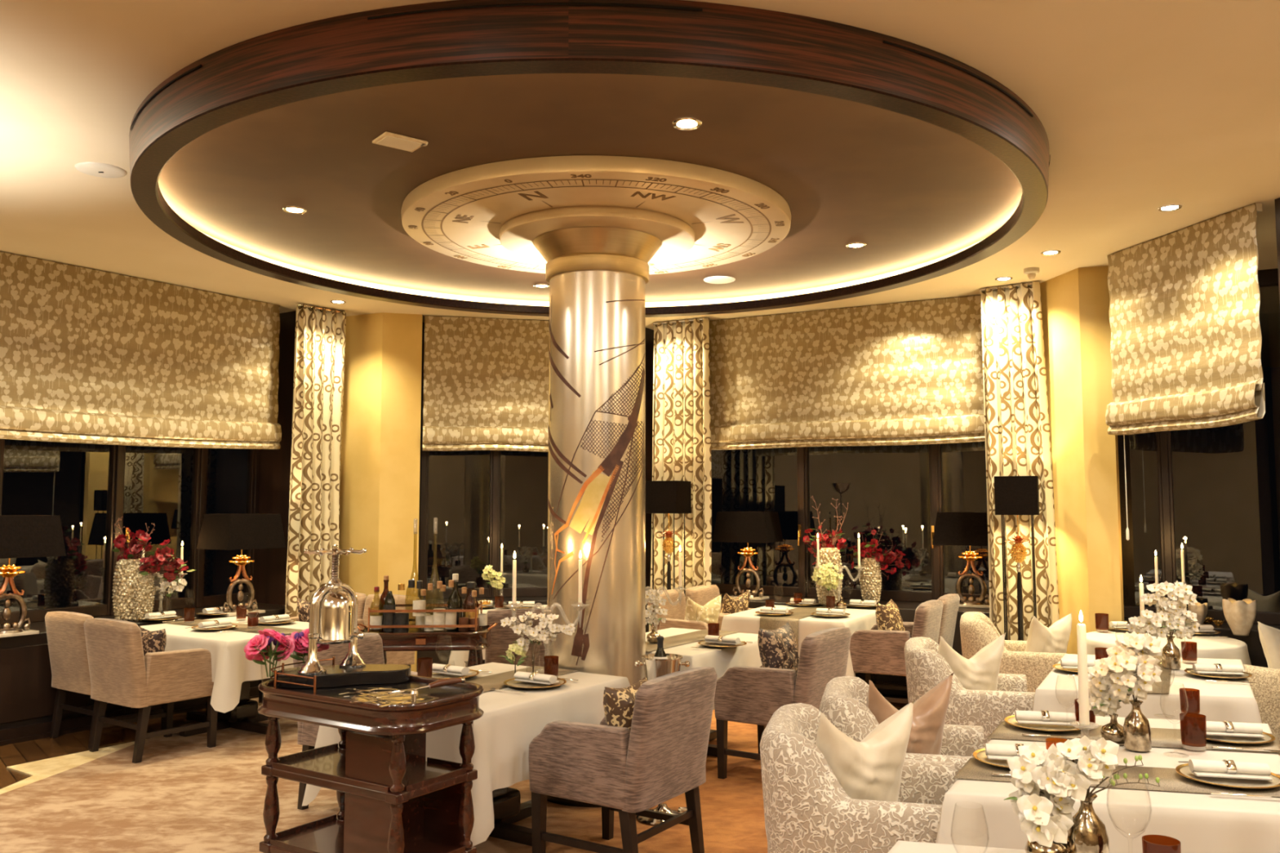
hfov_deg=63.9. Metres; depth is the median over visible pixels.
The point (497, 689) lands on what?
fork
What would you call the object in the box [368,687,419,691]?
fork
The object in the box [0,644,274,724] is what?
wall
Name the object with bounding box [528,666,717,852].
dining chair
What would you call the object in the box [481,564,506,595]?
white spray
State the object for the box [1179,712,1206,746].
tumbler
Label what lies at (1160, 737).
table runner
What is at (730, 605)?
cushion
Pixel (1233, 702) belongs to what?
tablecloth
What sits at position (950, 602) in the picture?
dining chair
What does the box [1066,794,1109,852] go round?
bud vase
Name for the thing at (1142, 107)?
ceiling
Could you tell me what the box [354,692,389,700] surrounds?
fork
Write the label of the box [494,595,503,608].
tumbler
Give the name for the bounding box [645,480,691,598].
floor lamp
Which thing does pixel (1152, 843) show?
tumbler
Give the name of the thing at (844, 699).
tub chair
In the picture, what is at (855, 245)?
recessed light
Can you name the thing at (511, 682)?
charger plate
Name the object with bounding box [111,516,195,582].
bouquet
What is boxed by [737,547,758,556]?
flower
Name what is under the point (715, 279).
recessed light
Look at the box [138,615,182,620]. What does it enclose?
charger plate
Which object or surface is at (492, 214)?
disc
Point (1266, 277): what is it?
window
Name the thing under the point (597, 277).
round column
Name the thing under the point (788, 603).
charger plate
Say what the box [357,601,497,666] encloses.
trolley
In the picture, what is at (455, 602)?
bottle
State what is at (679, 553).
candle
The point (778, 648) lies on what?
cushion
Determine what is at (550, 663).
tumbler
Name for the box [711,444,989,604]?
window
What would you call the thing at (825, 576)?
hydrangea
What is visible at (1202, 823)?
tablecloth
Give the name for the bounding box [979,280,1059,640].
curtain
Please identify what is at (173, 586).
white spray
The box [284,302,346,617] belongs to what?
curtain
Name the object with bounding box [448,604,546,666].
tablecloth
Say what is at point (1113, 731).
vase
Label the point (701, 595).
dining chair
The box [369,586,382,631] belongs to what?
bottle
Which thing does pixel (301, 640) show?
bunch
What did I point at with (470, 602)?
bottle
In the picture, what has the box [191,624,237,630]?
charger plate
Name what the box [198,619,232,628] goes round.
napkin
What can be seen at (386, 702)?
fork
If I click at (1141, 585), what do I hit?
candle
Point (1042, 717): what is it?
napkin
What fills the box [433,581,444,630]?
bottle
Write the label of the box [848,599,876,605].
napkin
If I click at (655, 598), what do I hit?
white spray
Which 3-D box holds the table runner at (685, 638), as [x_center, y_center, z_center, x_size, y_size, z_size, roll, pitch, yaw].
[0.267,1.399,6.731,0.269,0.005,1.161,-3,-5,33]
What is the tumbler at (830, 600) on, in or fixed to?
on the table runner at (766, 622)
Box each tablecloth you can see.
[140,616,309,712]
[302,662,630,846]
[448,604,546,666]
[645,627,762,710]
[720,604,876,676]
[887,840,1026,852]
[935,712,1279,852]
[1031,653,1262,723]
[1086,630,1251,665]
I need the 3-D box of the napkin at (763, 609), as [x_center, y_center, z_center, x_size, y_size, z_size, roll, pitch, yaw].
[1.075,1.472,8.239,0.220,0.046,0.086,-2,-5,29]
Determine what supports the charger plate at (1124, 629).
on the tablecloth at (1213, 646)
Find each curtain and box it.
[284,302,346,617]
[648,317,711,631]
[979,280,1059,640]
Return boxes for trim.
[0,602,284,729]
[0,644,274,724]
[416,596,546,671]
[645,593,989,696]
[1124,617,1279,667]
[1274,197,1279,302]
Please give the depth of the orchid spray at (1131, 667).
3.69 m
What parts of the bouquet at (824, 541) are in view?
red flower, red flower, red flower, red flower, red flower, red flower, red flower, red flower, red flower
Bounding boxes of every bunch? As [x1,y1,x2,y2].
[244,628,295,677]
[289,628,328,665]
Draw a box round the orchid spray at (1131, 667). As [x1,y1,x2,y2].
[1093,631,1161,702]
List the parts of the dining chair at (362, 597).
leg, armrest, backrest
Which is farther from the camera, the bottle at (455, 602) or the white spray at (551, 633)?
the bottle at (455, 602)
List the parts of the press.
spout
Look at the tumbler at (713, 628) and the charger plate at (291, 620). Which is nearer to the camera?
the tumbler at (713, 628)
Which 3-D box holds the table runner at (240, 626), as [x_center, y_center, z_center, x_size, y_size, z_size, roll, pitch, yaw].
[-2.945,1.454,7.447,1.321,0.005,0.286,-3,-5,33]
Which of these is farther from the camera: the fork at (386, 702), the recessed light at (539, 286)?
the recessed light at (539, 286)
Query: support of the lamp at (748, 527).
on the trim at (907, 609)
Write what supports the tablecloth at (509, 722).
on the dining table at (508, 809)
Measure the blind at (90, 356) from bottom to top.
1.304 m
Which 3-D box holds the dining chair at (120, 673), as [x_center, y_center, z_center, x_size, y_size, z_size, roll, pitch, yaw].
[-3.207,1.683,6.722,0.600,0.877,0.648,-3,-5,35]
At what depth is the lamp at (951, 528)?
8.77 m
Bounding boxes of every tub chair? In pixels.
[760,702,955,852]
[819,675,983,782]
[903,636,1035,746]
[960,611,1066,692]
[1243,664,1279,754]
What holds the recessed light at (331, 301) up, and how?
in the ceiling at (1142, 107)
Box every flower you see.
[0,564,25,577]
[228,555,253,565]
[497,643,529,674]
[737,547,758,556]
[958,551,982,561]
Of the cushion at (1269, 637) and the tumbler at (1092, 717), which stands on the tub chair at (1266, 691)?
the cushion at (1269, 637)
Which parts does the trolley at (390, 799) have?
leg, gallery rail, leg, glass, cabinet panel, leg, gallery knob, cabinet panel, leg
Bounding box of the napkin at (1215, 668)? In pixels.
[1192,663,1244,675]
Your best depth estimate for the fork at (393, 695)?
3.78 m
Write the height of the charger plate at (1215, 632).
0.014 m
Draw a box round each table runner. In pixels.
[163,619,302,634]
[465,666,578,692]
[500,604,536,609]
[645,629,740,652]
[760,605,836,651]
[952,757,1279,796]
[986,720,1279,753]
[1147,655,1171,693]
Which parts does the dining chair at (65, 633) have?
leg, backrest, leg, leg, leg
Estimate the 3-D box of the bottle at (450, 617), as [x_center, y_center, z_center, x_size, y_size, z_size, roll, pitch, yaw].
[-1.188,1.128,6.442,0.073,0.325,0.073,0,-4,0]
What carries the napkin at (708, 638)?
on the charger plate at (701, 642)
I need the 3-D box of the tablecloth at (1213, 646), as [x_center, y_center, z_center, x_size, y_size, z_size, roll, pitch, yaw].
[3.473,1.636,6.800,1.113,0.457,1.106,0,-4,0]
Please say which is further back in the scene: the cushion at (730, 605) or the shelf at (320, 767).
the cushion at (730, 605)
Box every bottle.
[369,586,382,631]
[378,575,388,631]
[382,591,395,632]
[393,583,408,632]
[404,579,414,604]
[413,580,425,616]
[415,589,430,625]
[424,583,435,631]
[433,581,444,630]
[440,585,445,591]
[444,580,456,629]
[447,573,462,630]
[458,586,469,631]
[462,582,479,617]
[468,590,479,631]
[478,587,487,626]
[653,635,667,658]
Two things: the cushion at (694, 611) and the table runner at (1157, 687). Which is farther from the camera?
the cushion at (694, 611)
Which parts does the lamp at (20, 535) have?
lamp shade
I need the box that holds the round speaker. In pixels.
[75,161,127,177]
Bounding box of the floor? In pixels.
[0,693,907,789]
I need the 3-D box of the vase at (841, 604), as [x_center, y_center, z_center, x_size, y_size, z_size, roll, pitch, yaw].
[1.710,1.498,8.709,0.094,0.100,0.094,0,-4,0]
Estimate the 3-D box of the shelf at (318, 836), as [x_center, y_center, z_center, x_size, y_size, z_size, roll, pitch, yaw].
[-1.050,1.627,3.947,0.740,0.032,0.410,-3,-5,33]
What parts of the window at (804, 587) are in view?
handle, handle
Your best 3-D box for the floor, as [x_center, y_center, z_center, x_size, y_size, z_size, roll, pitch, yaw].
[0.500,1.953,3.861,17.000,0.100,18.000,0,-4,0]
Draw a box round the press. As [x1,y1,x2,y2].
[297,544,367,675]
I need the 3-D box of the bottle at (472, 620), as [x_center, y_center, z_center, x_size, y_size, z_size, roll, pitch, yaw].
[-1.051,1.167,6.498,0.071,0.256,0.070,0,-4,0]
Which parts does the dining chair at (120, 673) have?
leg, backrest, leg, leg, armrest, leg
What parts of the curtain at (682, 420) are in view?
rail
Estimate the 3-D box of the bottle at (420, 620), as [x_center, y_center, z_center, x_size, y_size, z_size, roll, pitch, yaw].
[-1.378,1.166,6.519,0.090,0.262,0.089,0,-4,0]
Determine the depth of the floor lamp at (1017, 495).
7.68 m
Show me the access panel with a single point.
(387, 139)
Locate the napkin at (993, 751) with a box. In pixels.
[985,743,1049,759]
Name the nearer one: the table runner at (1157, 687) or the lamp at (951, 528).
the table runner at (1157, 687)
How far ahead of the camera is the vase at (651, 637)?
6.52 m
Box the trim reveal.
[645,327,653,591]
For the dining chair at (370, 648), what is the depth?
5.60 m
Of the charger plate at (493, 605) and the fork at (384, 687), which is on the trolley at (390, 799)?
the fork at (384, 687)
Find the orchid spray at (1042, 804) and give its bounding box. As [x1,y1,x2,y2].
[1004,742,1077,847]
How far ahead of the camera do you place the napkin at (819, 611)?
8.11 m
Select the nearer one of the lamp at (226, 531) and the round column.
the round column
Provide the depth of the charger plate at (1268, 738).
3.81 m
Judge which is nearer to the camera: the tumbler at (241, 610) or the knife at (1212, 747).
the knife at (1212, 747)
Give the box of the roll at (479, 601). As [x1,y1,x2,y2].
[477,600,493,605]
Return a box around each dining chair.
[44,611,164,748]
[84,617,217,763]
[258,592,366,703]
[292,632,417,809]
[357,594,420,671]
[484,608,546,666]
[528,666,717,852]
[647,589,725,631]
[684,584,754,614]
[714,626,851,778]
[849,600,942,703]
[872,593,959,686]
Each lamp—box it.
[0,515,66,637]
[196,513,285,616]
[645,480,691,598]
[711,511,782,599]
[932,511,989,608]
[994,475,1039,640]
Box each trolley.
[257,656,484,852]
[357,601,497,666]
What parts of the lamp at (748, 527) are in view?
lamp shade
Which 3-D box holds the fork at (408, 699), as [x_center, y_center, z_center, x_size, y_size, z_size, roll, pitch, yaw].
[-0.924,0.979,3.660,0.215,0.005,0.025,1,-5,-13]
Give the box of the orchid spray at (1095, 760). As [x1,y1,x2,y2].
[1039,735,1159,800]
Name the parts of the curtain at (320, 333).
rail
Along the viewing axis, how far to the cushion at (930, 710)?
4.24 m
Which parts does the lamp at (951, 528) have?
lamp shade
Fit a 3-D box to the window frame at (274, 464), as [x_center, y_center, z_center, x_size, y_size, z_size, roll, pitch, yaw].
[-3.304,0.639,9.322,0.680,3.360,0.060,-3,-5,33]
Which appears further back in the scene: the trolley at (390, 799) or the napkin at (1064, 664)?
the napkin at (1064, 664)
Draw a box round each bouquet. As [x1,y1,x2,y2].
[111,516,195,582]
[803,495,848,564]
[848,529,911,579]
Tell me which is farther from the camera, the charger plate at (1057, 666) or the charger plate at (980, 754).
the charger plate at (1057, 666)
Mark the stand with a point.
(662, 807)
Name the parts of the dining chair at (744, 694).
leg, armrest, leg, backrest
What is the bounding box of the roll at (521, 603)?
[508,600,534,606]
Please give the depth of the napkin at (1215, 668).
5.25 m
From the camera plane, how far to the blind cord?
7.03 m
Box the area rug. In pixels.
[0,697,767,852]
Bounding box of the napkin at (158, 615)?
[144,610,177,618]
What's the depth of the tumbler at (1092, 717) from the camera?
4.04 m
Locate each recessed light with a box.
[282,206,306,213]
[330,300,346,303]
[533,284,549,288]
[671,118,702,130]
[703,275,735,284]
[845,242,866,248]
[995,276,1013,280]
[1040,249,1061,255]
[1157,204,1182,211]
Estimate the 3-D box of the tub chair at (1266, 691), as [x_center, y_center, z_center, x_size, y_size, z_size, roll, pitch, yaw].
[4.028,1.668,6.223,0.707,0.830,0.689,2,-5,-25]
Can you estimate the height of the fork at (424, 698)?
0.005 m
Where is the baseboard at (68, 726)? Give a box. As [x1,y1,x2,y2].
[0,685,258,746]
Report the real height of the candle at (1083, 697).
0.393 m
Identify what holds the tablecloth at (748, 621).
on the dining table
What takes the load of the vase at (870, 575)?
on the trim at (907, 609)
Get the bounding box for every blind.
[0,251,281,449]
[422,315,549,452]
[709,294,985,449]
[1105,202,1265,435]
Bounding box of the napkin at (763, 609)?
[759,606,788,613]
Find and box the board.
[276,664,410,688]
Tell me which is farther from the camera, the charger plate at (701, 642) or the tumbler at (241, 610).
the tumbler at (241, 610)
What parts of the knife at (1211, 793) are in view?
handle, blade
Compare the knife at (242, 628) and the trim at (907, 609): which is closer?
the knife at (242, 628)
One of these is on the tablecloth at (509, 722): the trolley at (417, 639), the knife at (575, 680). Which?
the knife at (575, 680)
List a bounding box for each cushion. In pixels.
[138,625,166,656]
[297,597,310,622]
[603,676,647,730]
[684,594,721,623]
[720,590,749,613]
[757,622,799,678]
[815,700,914,801]
[866,672,953,755]
[875,599,904,631]
[938,632,1005,690]
[1024,613,1071,653]
[1257,621,1279,669]
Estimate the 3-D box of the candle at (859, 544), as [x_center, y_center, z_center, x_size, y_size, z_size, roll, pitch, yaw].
[1.878,1.063,8.795,0.021,0.298,0.021,0,-4,0]
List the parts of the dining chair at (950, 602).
leg, backrest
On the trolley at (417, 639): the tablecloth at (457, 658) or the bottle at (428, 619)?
the bottle at (428, 619)
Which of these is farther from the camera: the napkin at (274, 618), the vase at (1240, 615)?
the napkin at (274, 618)
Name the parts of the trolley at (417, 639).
handle, leg, name plate, glass, leg, leg, handle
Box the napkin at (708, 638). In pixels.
[704,635,741,644]
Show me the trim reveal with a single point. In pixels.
(649, 332)
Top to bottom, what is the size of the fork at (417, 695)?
0.005 m
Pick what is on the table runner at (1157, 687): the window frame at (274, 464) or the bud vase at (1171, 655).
the bud vase at (1171, 655)
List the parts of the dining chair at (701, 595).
backrest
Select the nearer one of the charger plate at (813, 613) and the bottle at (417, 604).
the bottle at (417, 604)
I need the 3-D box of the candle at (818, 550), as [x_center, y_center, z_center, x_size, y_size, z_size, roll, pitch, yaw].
[1.530,1.064,8.812,0.021,0.298,0.021,0,-4,0]
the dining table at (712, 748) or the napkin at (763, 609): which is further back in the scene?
the napkin at (763, 609)
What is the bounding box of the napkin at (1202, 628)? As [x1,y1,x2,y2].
[1191,624,1215,631]
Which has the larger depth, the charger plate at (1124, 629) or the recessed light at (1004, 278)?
the recessed light at (1004, 278)
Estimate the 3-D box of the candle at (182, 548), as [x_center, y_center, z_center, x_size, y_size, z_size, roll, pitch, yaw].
[-3.664,1.049,8.205,0.021,0.268,0.021,0,-4,0]
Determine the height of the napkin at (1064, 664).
0.046 m
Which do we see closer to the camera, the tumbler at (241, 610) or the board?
the board
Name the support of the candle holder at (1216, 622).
on the window sill at (1257, 657)
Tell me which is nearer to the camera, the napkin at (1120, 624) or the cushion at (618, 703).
the cushion at (618, 703)
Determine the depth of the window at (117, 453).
8.83 m
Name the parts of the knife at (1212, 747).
handle, blade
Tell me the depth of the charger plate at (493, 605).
8.75 m
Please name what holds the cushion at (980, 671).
on the tub chair at (925, 668)
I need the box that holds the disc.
[400,155,791,274]
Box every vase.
[111,558,142,621]
[131,573,155,621]
[646,626,660,643]
[815,546,842,605]
[835,596,847,608]
[859,557,881,603]
[1024,839,1070,852]
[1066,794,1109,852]
[1100,714,1123,743]
[1123,699,1151,751]
[1161,635,1181,669]
[1187,602,1208,624]
[1222,598,1256,635]
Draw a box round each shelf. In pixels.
[269,819,465,852]
[271,748,466,801]
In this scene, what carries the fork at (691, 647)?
on the tablecloth at (748, 655)
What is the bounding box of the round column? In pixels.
[533,226,662,807]
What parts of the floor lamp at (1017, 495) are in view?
rod, rod, lamp shade, lamp rod, crown, rod, rod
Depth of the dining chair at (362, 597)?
8.47 m
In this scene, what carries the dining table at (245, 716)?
on the area rug
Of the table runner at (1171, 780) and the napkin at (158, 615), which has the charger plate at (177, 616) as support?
the napkin at (158, 615)
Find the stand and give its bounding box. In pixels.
[635,801,687,826]
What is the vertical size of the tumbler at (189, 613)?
0.105 m
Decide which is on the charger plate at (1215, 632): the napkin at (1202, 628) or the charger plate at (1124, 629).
the napkin at (1202, 628)
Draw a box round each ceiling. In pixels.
[0,0,1279,367]
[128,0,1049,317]
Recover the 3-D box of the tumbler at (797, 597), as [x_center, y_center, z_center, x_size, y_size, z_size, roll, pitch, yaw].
[1.391,1.520,9.024,0.076,0.105,0.076,0,-4,0]
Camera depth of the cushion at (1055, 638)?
6.96 m
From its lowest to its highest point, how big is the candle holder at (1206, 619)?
0.052 m
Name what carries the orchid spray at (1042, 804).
in the vase at (1033, 846)
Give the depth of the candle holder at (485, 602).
8.80 m
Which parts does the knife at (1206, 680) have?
handle, blade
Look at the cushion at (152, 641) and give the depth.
6.63 m
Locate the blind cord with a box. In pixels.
[1123,435,1129,540]
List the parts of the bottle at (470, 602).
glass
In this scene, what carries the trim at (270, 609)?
on the floor
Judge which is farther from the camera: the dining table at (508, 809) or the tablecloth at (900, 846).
the dining table at (508, 809)
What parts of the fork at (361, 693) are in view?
handle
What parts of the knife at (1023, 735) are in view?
handle, blade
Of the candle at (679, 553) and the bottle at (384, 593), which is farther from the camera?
the candle at (679, 553)
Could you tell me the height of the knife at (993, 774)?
0.007 m
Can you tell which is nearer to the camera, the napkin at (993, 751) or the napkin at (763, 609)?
the napkin at (993, 751)
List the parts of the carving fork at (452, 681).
handle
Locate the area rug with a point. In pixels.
(184, 795)
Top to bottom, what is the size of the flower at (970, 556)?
0.088 m
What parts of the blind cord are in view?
cord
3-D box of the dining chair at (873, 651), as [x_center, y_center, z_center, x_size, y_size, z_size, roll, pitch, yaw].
[1.956,1.772,7.869,0.648,0.877,0.600,-2,-5,29]
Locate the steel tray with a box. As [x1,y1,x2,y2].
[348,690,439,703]
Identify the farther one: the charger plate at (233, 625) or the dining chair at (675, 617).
the dining chair at (675, 617)
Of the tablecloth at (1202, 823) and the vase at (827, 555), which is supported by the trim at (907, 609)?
the vase at (827, 555)
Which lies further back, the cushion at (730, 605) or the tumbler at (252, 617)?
the cushion at (730, 605)
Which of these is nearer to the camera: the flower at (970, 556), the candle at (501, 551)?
the flower at (970, 556)
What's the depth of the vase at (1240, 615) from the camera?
6.85 m
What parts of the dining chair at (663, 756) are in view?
leg, armrest, armrest, leg, leg, backrest, leg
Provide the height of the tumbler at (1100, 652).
0.105 m
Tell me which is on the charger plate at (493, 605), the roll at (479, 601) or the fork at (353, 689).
the roll at (479, 601)
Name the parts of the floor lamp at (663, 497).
rod, rod, lamp shade, crown, rod, rod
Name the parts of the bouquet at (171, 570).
red flower, red flower, red flower, red flower, red flower, red flower, red flower, red flower, red flower, red flower, red flower, red flower, red flower, red flower, red flower, red flower, red flower, red flower, red flower, red flower, red flower, red flower, red flower, red flower, red flower, red flower, red flower, red flower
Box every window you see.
[0,439,260,625]
[417,322,546,599]
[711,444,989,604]
[1124,268,1279,625]
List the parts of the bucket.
knob, knob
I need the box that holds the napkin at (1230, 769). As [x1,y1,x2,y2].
[1188,759,1272,780]
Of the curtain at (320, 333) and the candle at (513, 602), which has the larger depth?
the curtain at (320, 333)
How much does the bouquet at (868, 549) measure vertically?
0.450 m
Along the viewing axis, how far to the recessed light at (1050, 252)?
7.14 m
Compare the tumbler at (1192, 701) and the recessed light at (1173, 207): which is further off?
the recessed light at (1173, 207)
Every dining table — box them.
[179,680,268,737]
[488,786,532,846]
[706,728,717,756]
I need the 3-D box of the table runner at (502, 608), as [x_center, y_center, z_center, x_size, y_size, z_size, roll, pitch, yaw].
[-1.029,1.550,8.685,0.304,0.005,0.871,1,-4,-7]
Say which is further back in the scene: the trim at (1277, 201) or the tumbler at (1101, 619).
the tumbler at (1101, 619)
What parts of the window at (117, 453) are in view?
handle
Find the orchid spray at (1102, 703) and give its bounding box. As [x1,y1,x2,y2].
[1076,665,1131,716]
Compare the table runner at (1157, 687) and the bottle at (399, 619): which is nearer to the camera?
the table runner at (1157, 687)
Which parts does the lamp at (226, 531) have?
lamp shade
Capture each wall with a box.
[339,312,422,671]
[1040,265,1124,654]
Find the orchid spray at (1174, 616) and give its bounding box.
[1125,581,1199,641]
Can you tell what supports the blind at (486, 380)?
hanging from the ceiling at (1142, 107)
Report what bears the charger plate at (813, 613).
on the tablecloth at (748, 621)
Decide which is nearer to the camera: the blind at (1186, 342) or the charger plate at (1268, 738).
the charger plate at (1268, 738)
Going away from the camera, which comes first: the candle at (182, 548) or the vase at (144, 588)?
the vase at (144, 588)
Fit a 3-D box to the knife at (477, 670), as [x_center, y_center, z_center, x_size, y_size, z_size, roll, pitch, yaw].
[-0.868,1.290,5.421,0.225,0.007,0.013,-3,-5,34]
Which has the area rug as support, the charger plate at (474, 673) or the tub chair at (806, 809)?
the tub chair at (806, 809)
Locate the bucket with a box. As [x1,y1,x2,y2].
[634,653,690,680]
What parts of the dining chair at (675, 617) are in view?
backrest, armrest, armrest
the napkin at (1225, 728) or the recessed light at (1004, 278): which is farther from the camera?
the recessed light at (1004, 278)
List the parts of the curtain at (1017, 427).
rail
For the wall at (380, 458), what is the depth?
9.35 m
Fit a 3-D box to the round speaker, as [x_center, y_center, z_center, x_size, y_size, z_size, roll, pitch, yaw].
[-2.832,-1.342,5.390,0.244,0.016,0.244,0,-4,0]
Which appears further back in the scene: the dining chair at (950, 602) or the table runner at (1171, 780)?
the dining chair at (950, 602)
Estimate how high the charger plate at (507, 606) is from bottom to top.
0.014 m
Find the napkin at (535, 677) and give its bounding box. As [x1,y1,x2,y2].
[513,671,559,684]
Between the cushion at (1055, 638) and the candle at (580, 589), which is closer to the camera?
the candle at (580, 589)
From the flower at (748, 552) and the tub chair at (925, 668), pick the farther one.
the flower at (748, 552)
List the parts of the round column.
painted flame trim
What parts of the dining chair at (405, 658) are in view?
armrest, armrest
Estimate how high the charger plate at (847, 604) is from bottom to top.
0.014 m
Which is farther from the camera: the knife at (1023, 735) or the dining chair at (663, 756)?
the dining chair at (663, 756)
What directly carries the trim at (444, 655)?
attached to the wall at (380, 458)
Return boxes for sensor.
[1023,266,1039,279]
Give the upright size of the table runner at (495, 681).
0.005 m
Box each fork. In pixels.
[337,686,391,695]
[343,693,404,697]
[346,688,387,694]
[349,697,411,702]
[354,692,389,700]
[365,696,395,703]
[367,693,427,699]
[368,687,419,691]
[379,697,432,706]
[387,677,465,693]
[488,688,526,693]
[690,647,721,650]
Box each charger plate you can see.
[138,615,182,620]
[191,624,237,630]
[195,611,226,615]
[257,618,296,624]
[431,669,479,679]
[480,604,494,608]
[503,604,539,608]
[503,677,566,688]
[697,640,746,647]
[755,610,793,615]
[786,601,819,605]
[811,612,850,617]
[846,603,877,607]
[973,748,1008,768]
[1004,715,1087,731]
[1052,663,1088,673]
[1108,625,1137,631]
[1175,763,1279,788]
[1184,668,1252,678]
[1194,630,1221,635]
[1206,732,1275,743]
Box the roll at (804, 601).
[789,598,816,604]
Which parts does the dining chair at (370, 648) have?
leg, armrest, backrest, armrest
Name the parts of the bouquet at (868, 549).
red flower, red flower, red flower, red flower, red flower, red flower, red flower, red flower, red flower, red flower, red flower, red flower, red flower, red flower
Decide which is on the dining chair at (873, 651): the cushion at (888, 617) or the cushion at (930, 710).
the cushion at (888, 617)
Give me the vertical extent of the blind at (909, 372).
1.243 m
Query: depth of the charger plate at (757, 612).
8.21 m
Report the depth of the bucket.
5.21 m
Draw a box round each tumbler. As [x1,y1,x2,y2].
[184,608,195,621]
[235,605,246,618]
[247,612,258,626]
[417,657,432,677]
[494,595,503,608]
[543,655,558,677]
[707,622,719,635]
[764,600,774,607]
[793,592,802,604]
[826,595,835,608]
[1074,698,1095,726]
[1094,613,1108,630]
[1094,647,1109,659]
[1142,834,1181,852]
[1179,688,1199,713]
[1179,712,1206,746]
[1181,641,1197,662]
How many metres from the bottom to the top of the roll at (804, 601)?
0.046 m
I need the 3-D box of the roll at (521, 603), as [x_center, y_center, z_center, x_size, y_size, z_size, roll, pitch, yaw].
[-1.012,1.512,8.760,0.220,0.046,0.086,0,-4,-6]
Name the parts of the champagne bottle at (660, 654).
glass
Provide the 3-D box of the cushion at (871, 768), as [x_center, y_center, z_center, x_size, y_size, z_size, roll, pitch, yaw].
[0.770,1.196,3.637,0.443,0.425,0.193,3,-5,-30]
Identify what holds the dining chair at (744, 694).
on the area rug
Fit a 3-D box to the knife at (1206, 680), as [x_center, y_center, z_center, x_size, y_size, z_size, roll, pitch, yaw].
[2.927,1.263,5.080,0.225,0.007,0.013,-1,-5,14]
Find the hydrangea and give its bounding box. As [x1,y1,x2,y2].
[811,562,844,595]
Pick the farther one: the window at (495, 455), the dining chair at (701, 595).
the window at (495, 455)
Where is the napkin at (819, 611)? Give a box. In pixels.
[815,608,845,615]
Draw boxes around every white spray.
[153,577,186,611]
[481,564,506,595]
[500,611,575,671]
[645,588,667,626]
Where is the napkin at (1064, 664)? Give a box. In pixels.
[1060,658,1094,668]
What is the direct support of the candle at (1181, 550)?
on the candlestick
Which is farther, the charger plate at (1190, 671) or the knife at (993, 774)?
the charger plate at (1190, 671)
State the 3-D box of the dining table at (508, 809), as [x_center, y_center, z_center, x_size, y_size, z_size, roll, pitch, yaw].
[-0.766,1.631,5.025,0.897,0.695,1.131,-3,-5,33]
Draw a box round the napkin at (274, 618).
[259,613,290,622]
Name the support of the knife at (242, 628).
on the table runner at (240, 626)
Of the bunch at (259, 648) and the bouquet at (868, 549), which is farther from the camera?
the bouquet at (868, 549)
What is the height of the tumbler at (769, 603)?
0.105 m
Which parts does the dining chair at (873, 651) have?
leg, armrest, armrest, backrest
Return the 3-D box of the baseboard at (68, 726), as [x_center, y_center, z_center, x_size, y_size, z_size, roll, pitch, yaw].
[-4.262,2.086,6.885,0.035,0.100,4.865,-3,-5,33]
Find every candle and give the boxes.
[179,541,183,574]
[500,544,502,573]
[511,551,515,606]
[577,551,582,606]
[678,546,681,589]
[817,533,819,568]
[857,533,860,568]
[1076,610,1089,725]
[1139,574,1145,635]
[1154,550,1158,584]
[1180,543,1185,584]
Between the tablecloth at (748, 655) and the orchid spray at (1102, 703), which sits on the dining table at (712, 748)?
the tablecloth at (748, 655)
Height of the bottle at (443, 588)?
0.286 m
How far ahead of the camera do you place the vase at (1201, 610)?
7.50 m
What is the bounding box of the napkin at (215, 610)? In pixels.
[202,606,230,613]
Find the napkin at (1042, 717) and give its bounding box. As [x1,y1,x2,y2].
[1014,710,1076,726]
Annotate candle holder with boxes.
[480,599,492,608]
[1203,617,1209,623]
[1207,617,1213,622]
[1213,619,1224,626]
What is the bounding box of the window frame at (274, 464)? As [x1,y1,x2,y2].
[256,311,296,604]
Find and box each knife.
[217,628,246,632]
[476,670,492,673]
[562,678,578,681]
[991,773,1010,776]
[1022,733,1081,738]
[1205,680,1256,683]
[1209,791,1279,799]
[1211,746,1279,751]
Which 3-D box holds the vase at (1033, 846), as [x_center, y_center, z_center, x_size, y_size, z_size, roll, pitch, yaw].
[0.992,1.011,2.494,0.108,0.115,0.108,0,-4,0]
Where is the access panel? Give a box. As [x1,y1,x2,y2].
[372,131,426,151]
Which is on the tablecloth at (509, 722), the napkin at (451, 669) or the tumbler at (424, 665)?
the tumbler at (424, 665)
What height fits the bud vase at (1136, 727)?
0.170 m
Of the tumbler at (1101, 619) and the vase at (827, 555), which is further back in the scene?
the vase at (827, 555)
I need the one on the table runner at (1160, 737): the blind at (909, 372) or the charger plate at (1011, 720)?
the charger plate at (1011, 720)
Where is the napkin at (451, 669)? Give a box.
[431,663,471,675]
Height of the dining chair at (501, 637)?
0.877 m
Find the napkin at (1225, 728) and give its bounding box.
[1206,720,1264,737]
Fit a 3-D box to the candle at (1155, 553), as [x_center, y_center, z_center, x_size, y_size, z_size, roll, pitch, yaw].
[3.638,1.039,7.226,0.021,0.338,0.021,0,-4,0]
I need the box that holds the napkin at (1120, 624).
[1109,621,1130,628]
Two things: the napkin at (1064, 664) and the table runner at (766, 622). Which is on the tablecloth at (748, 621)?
the table runner at (766, 622)

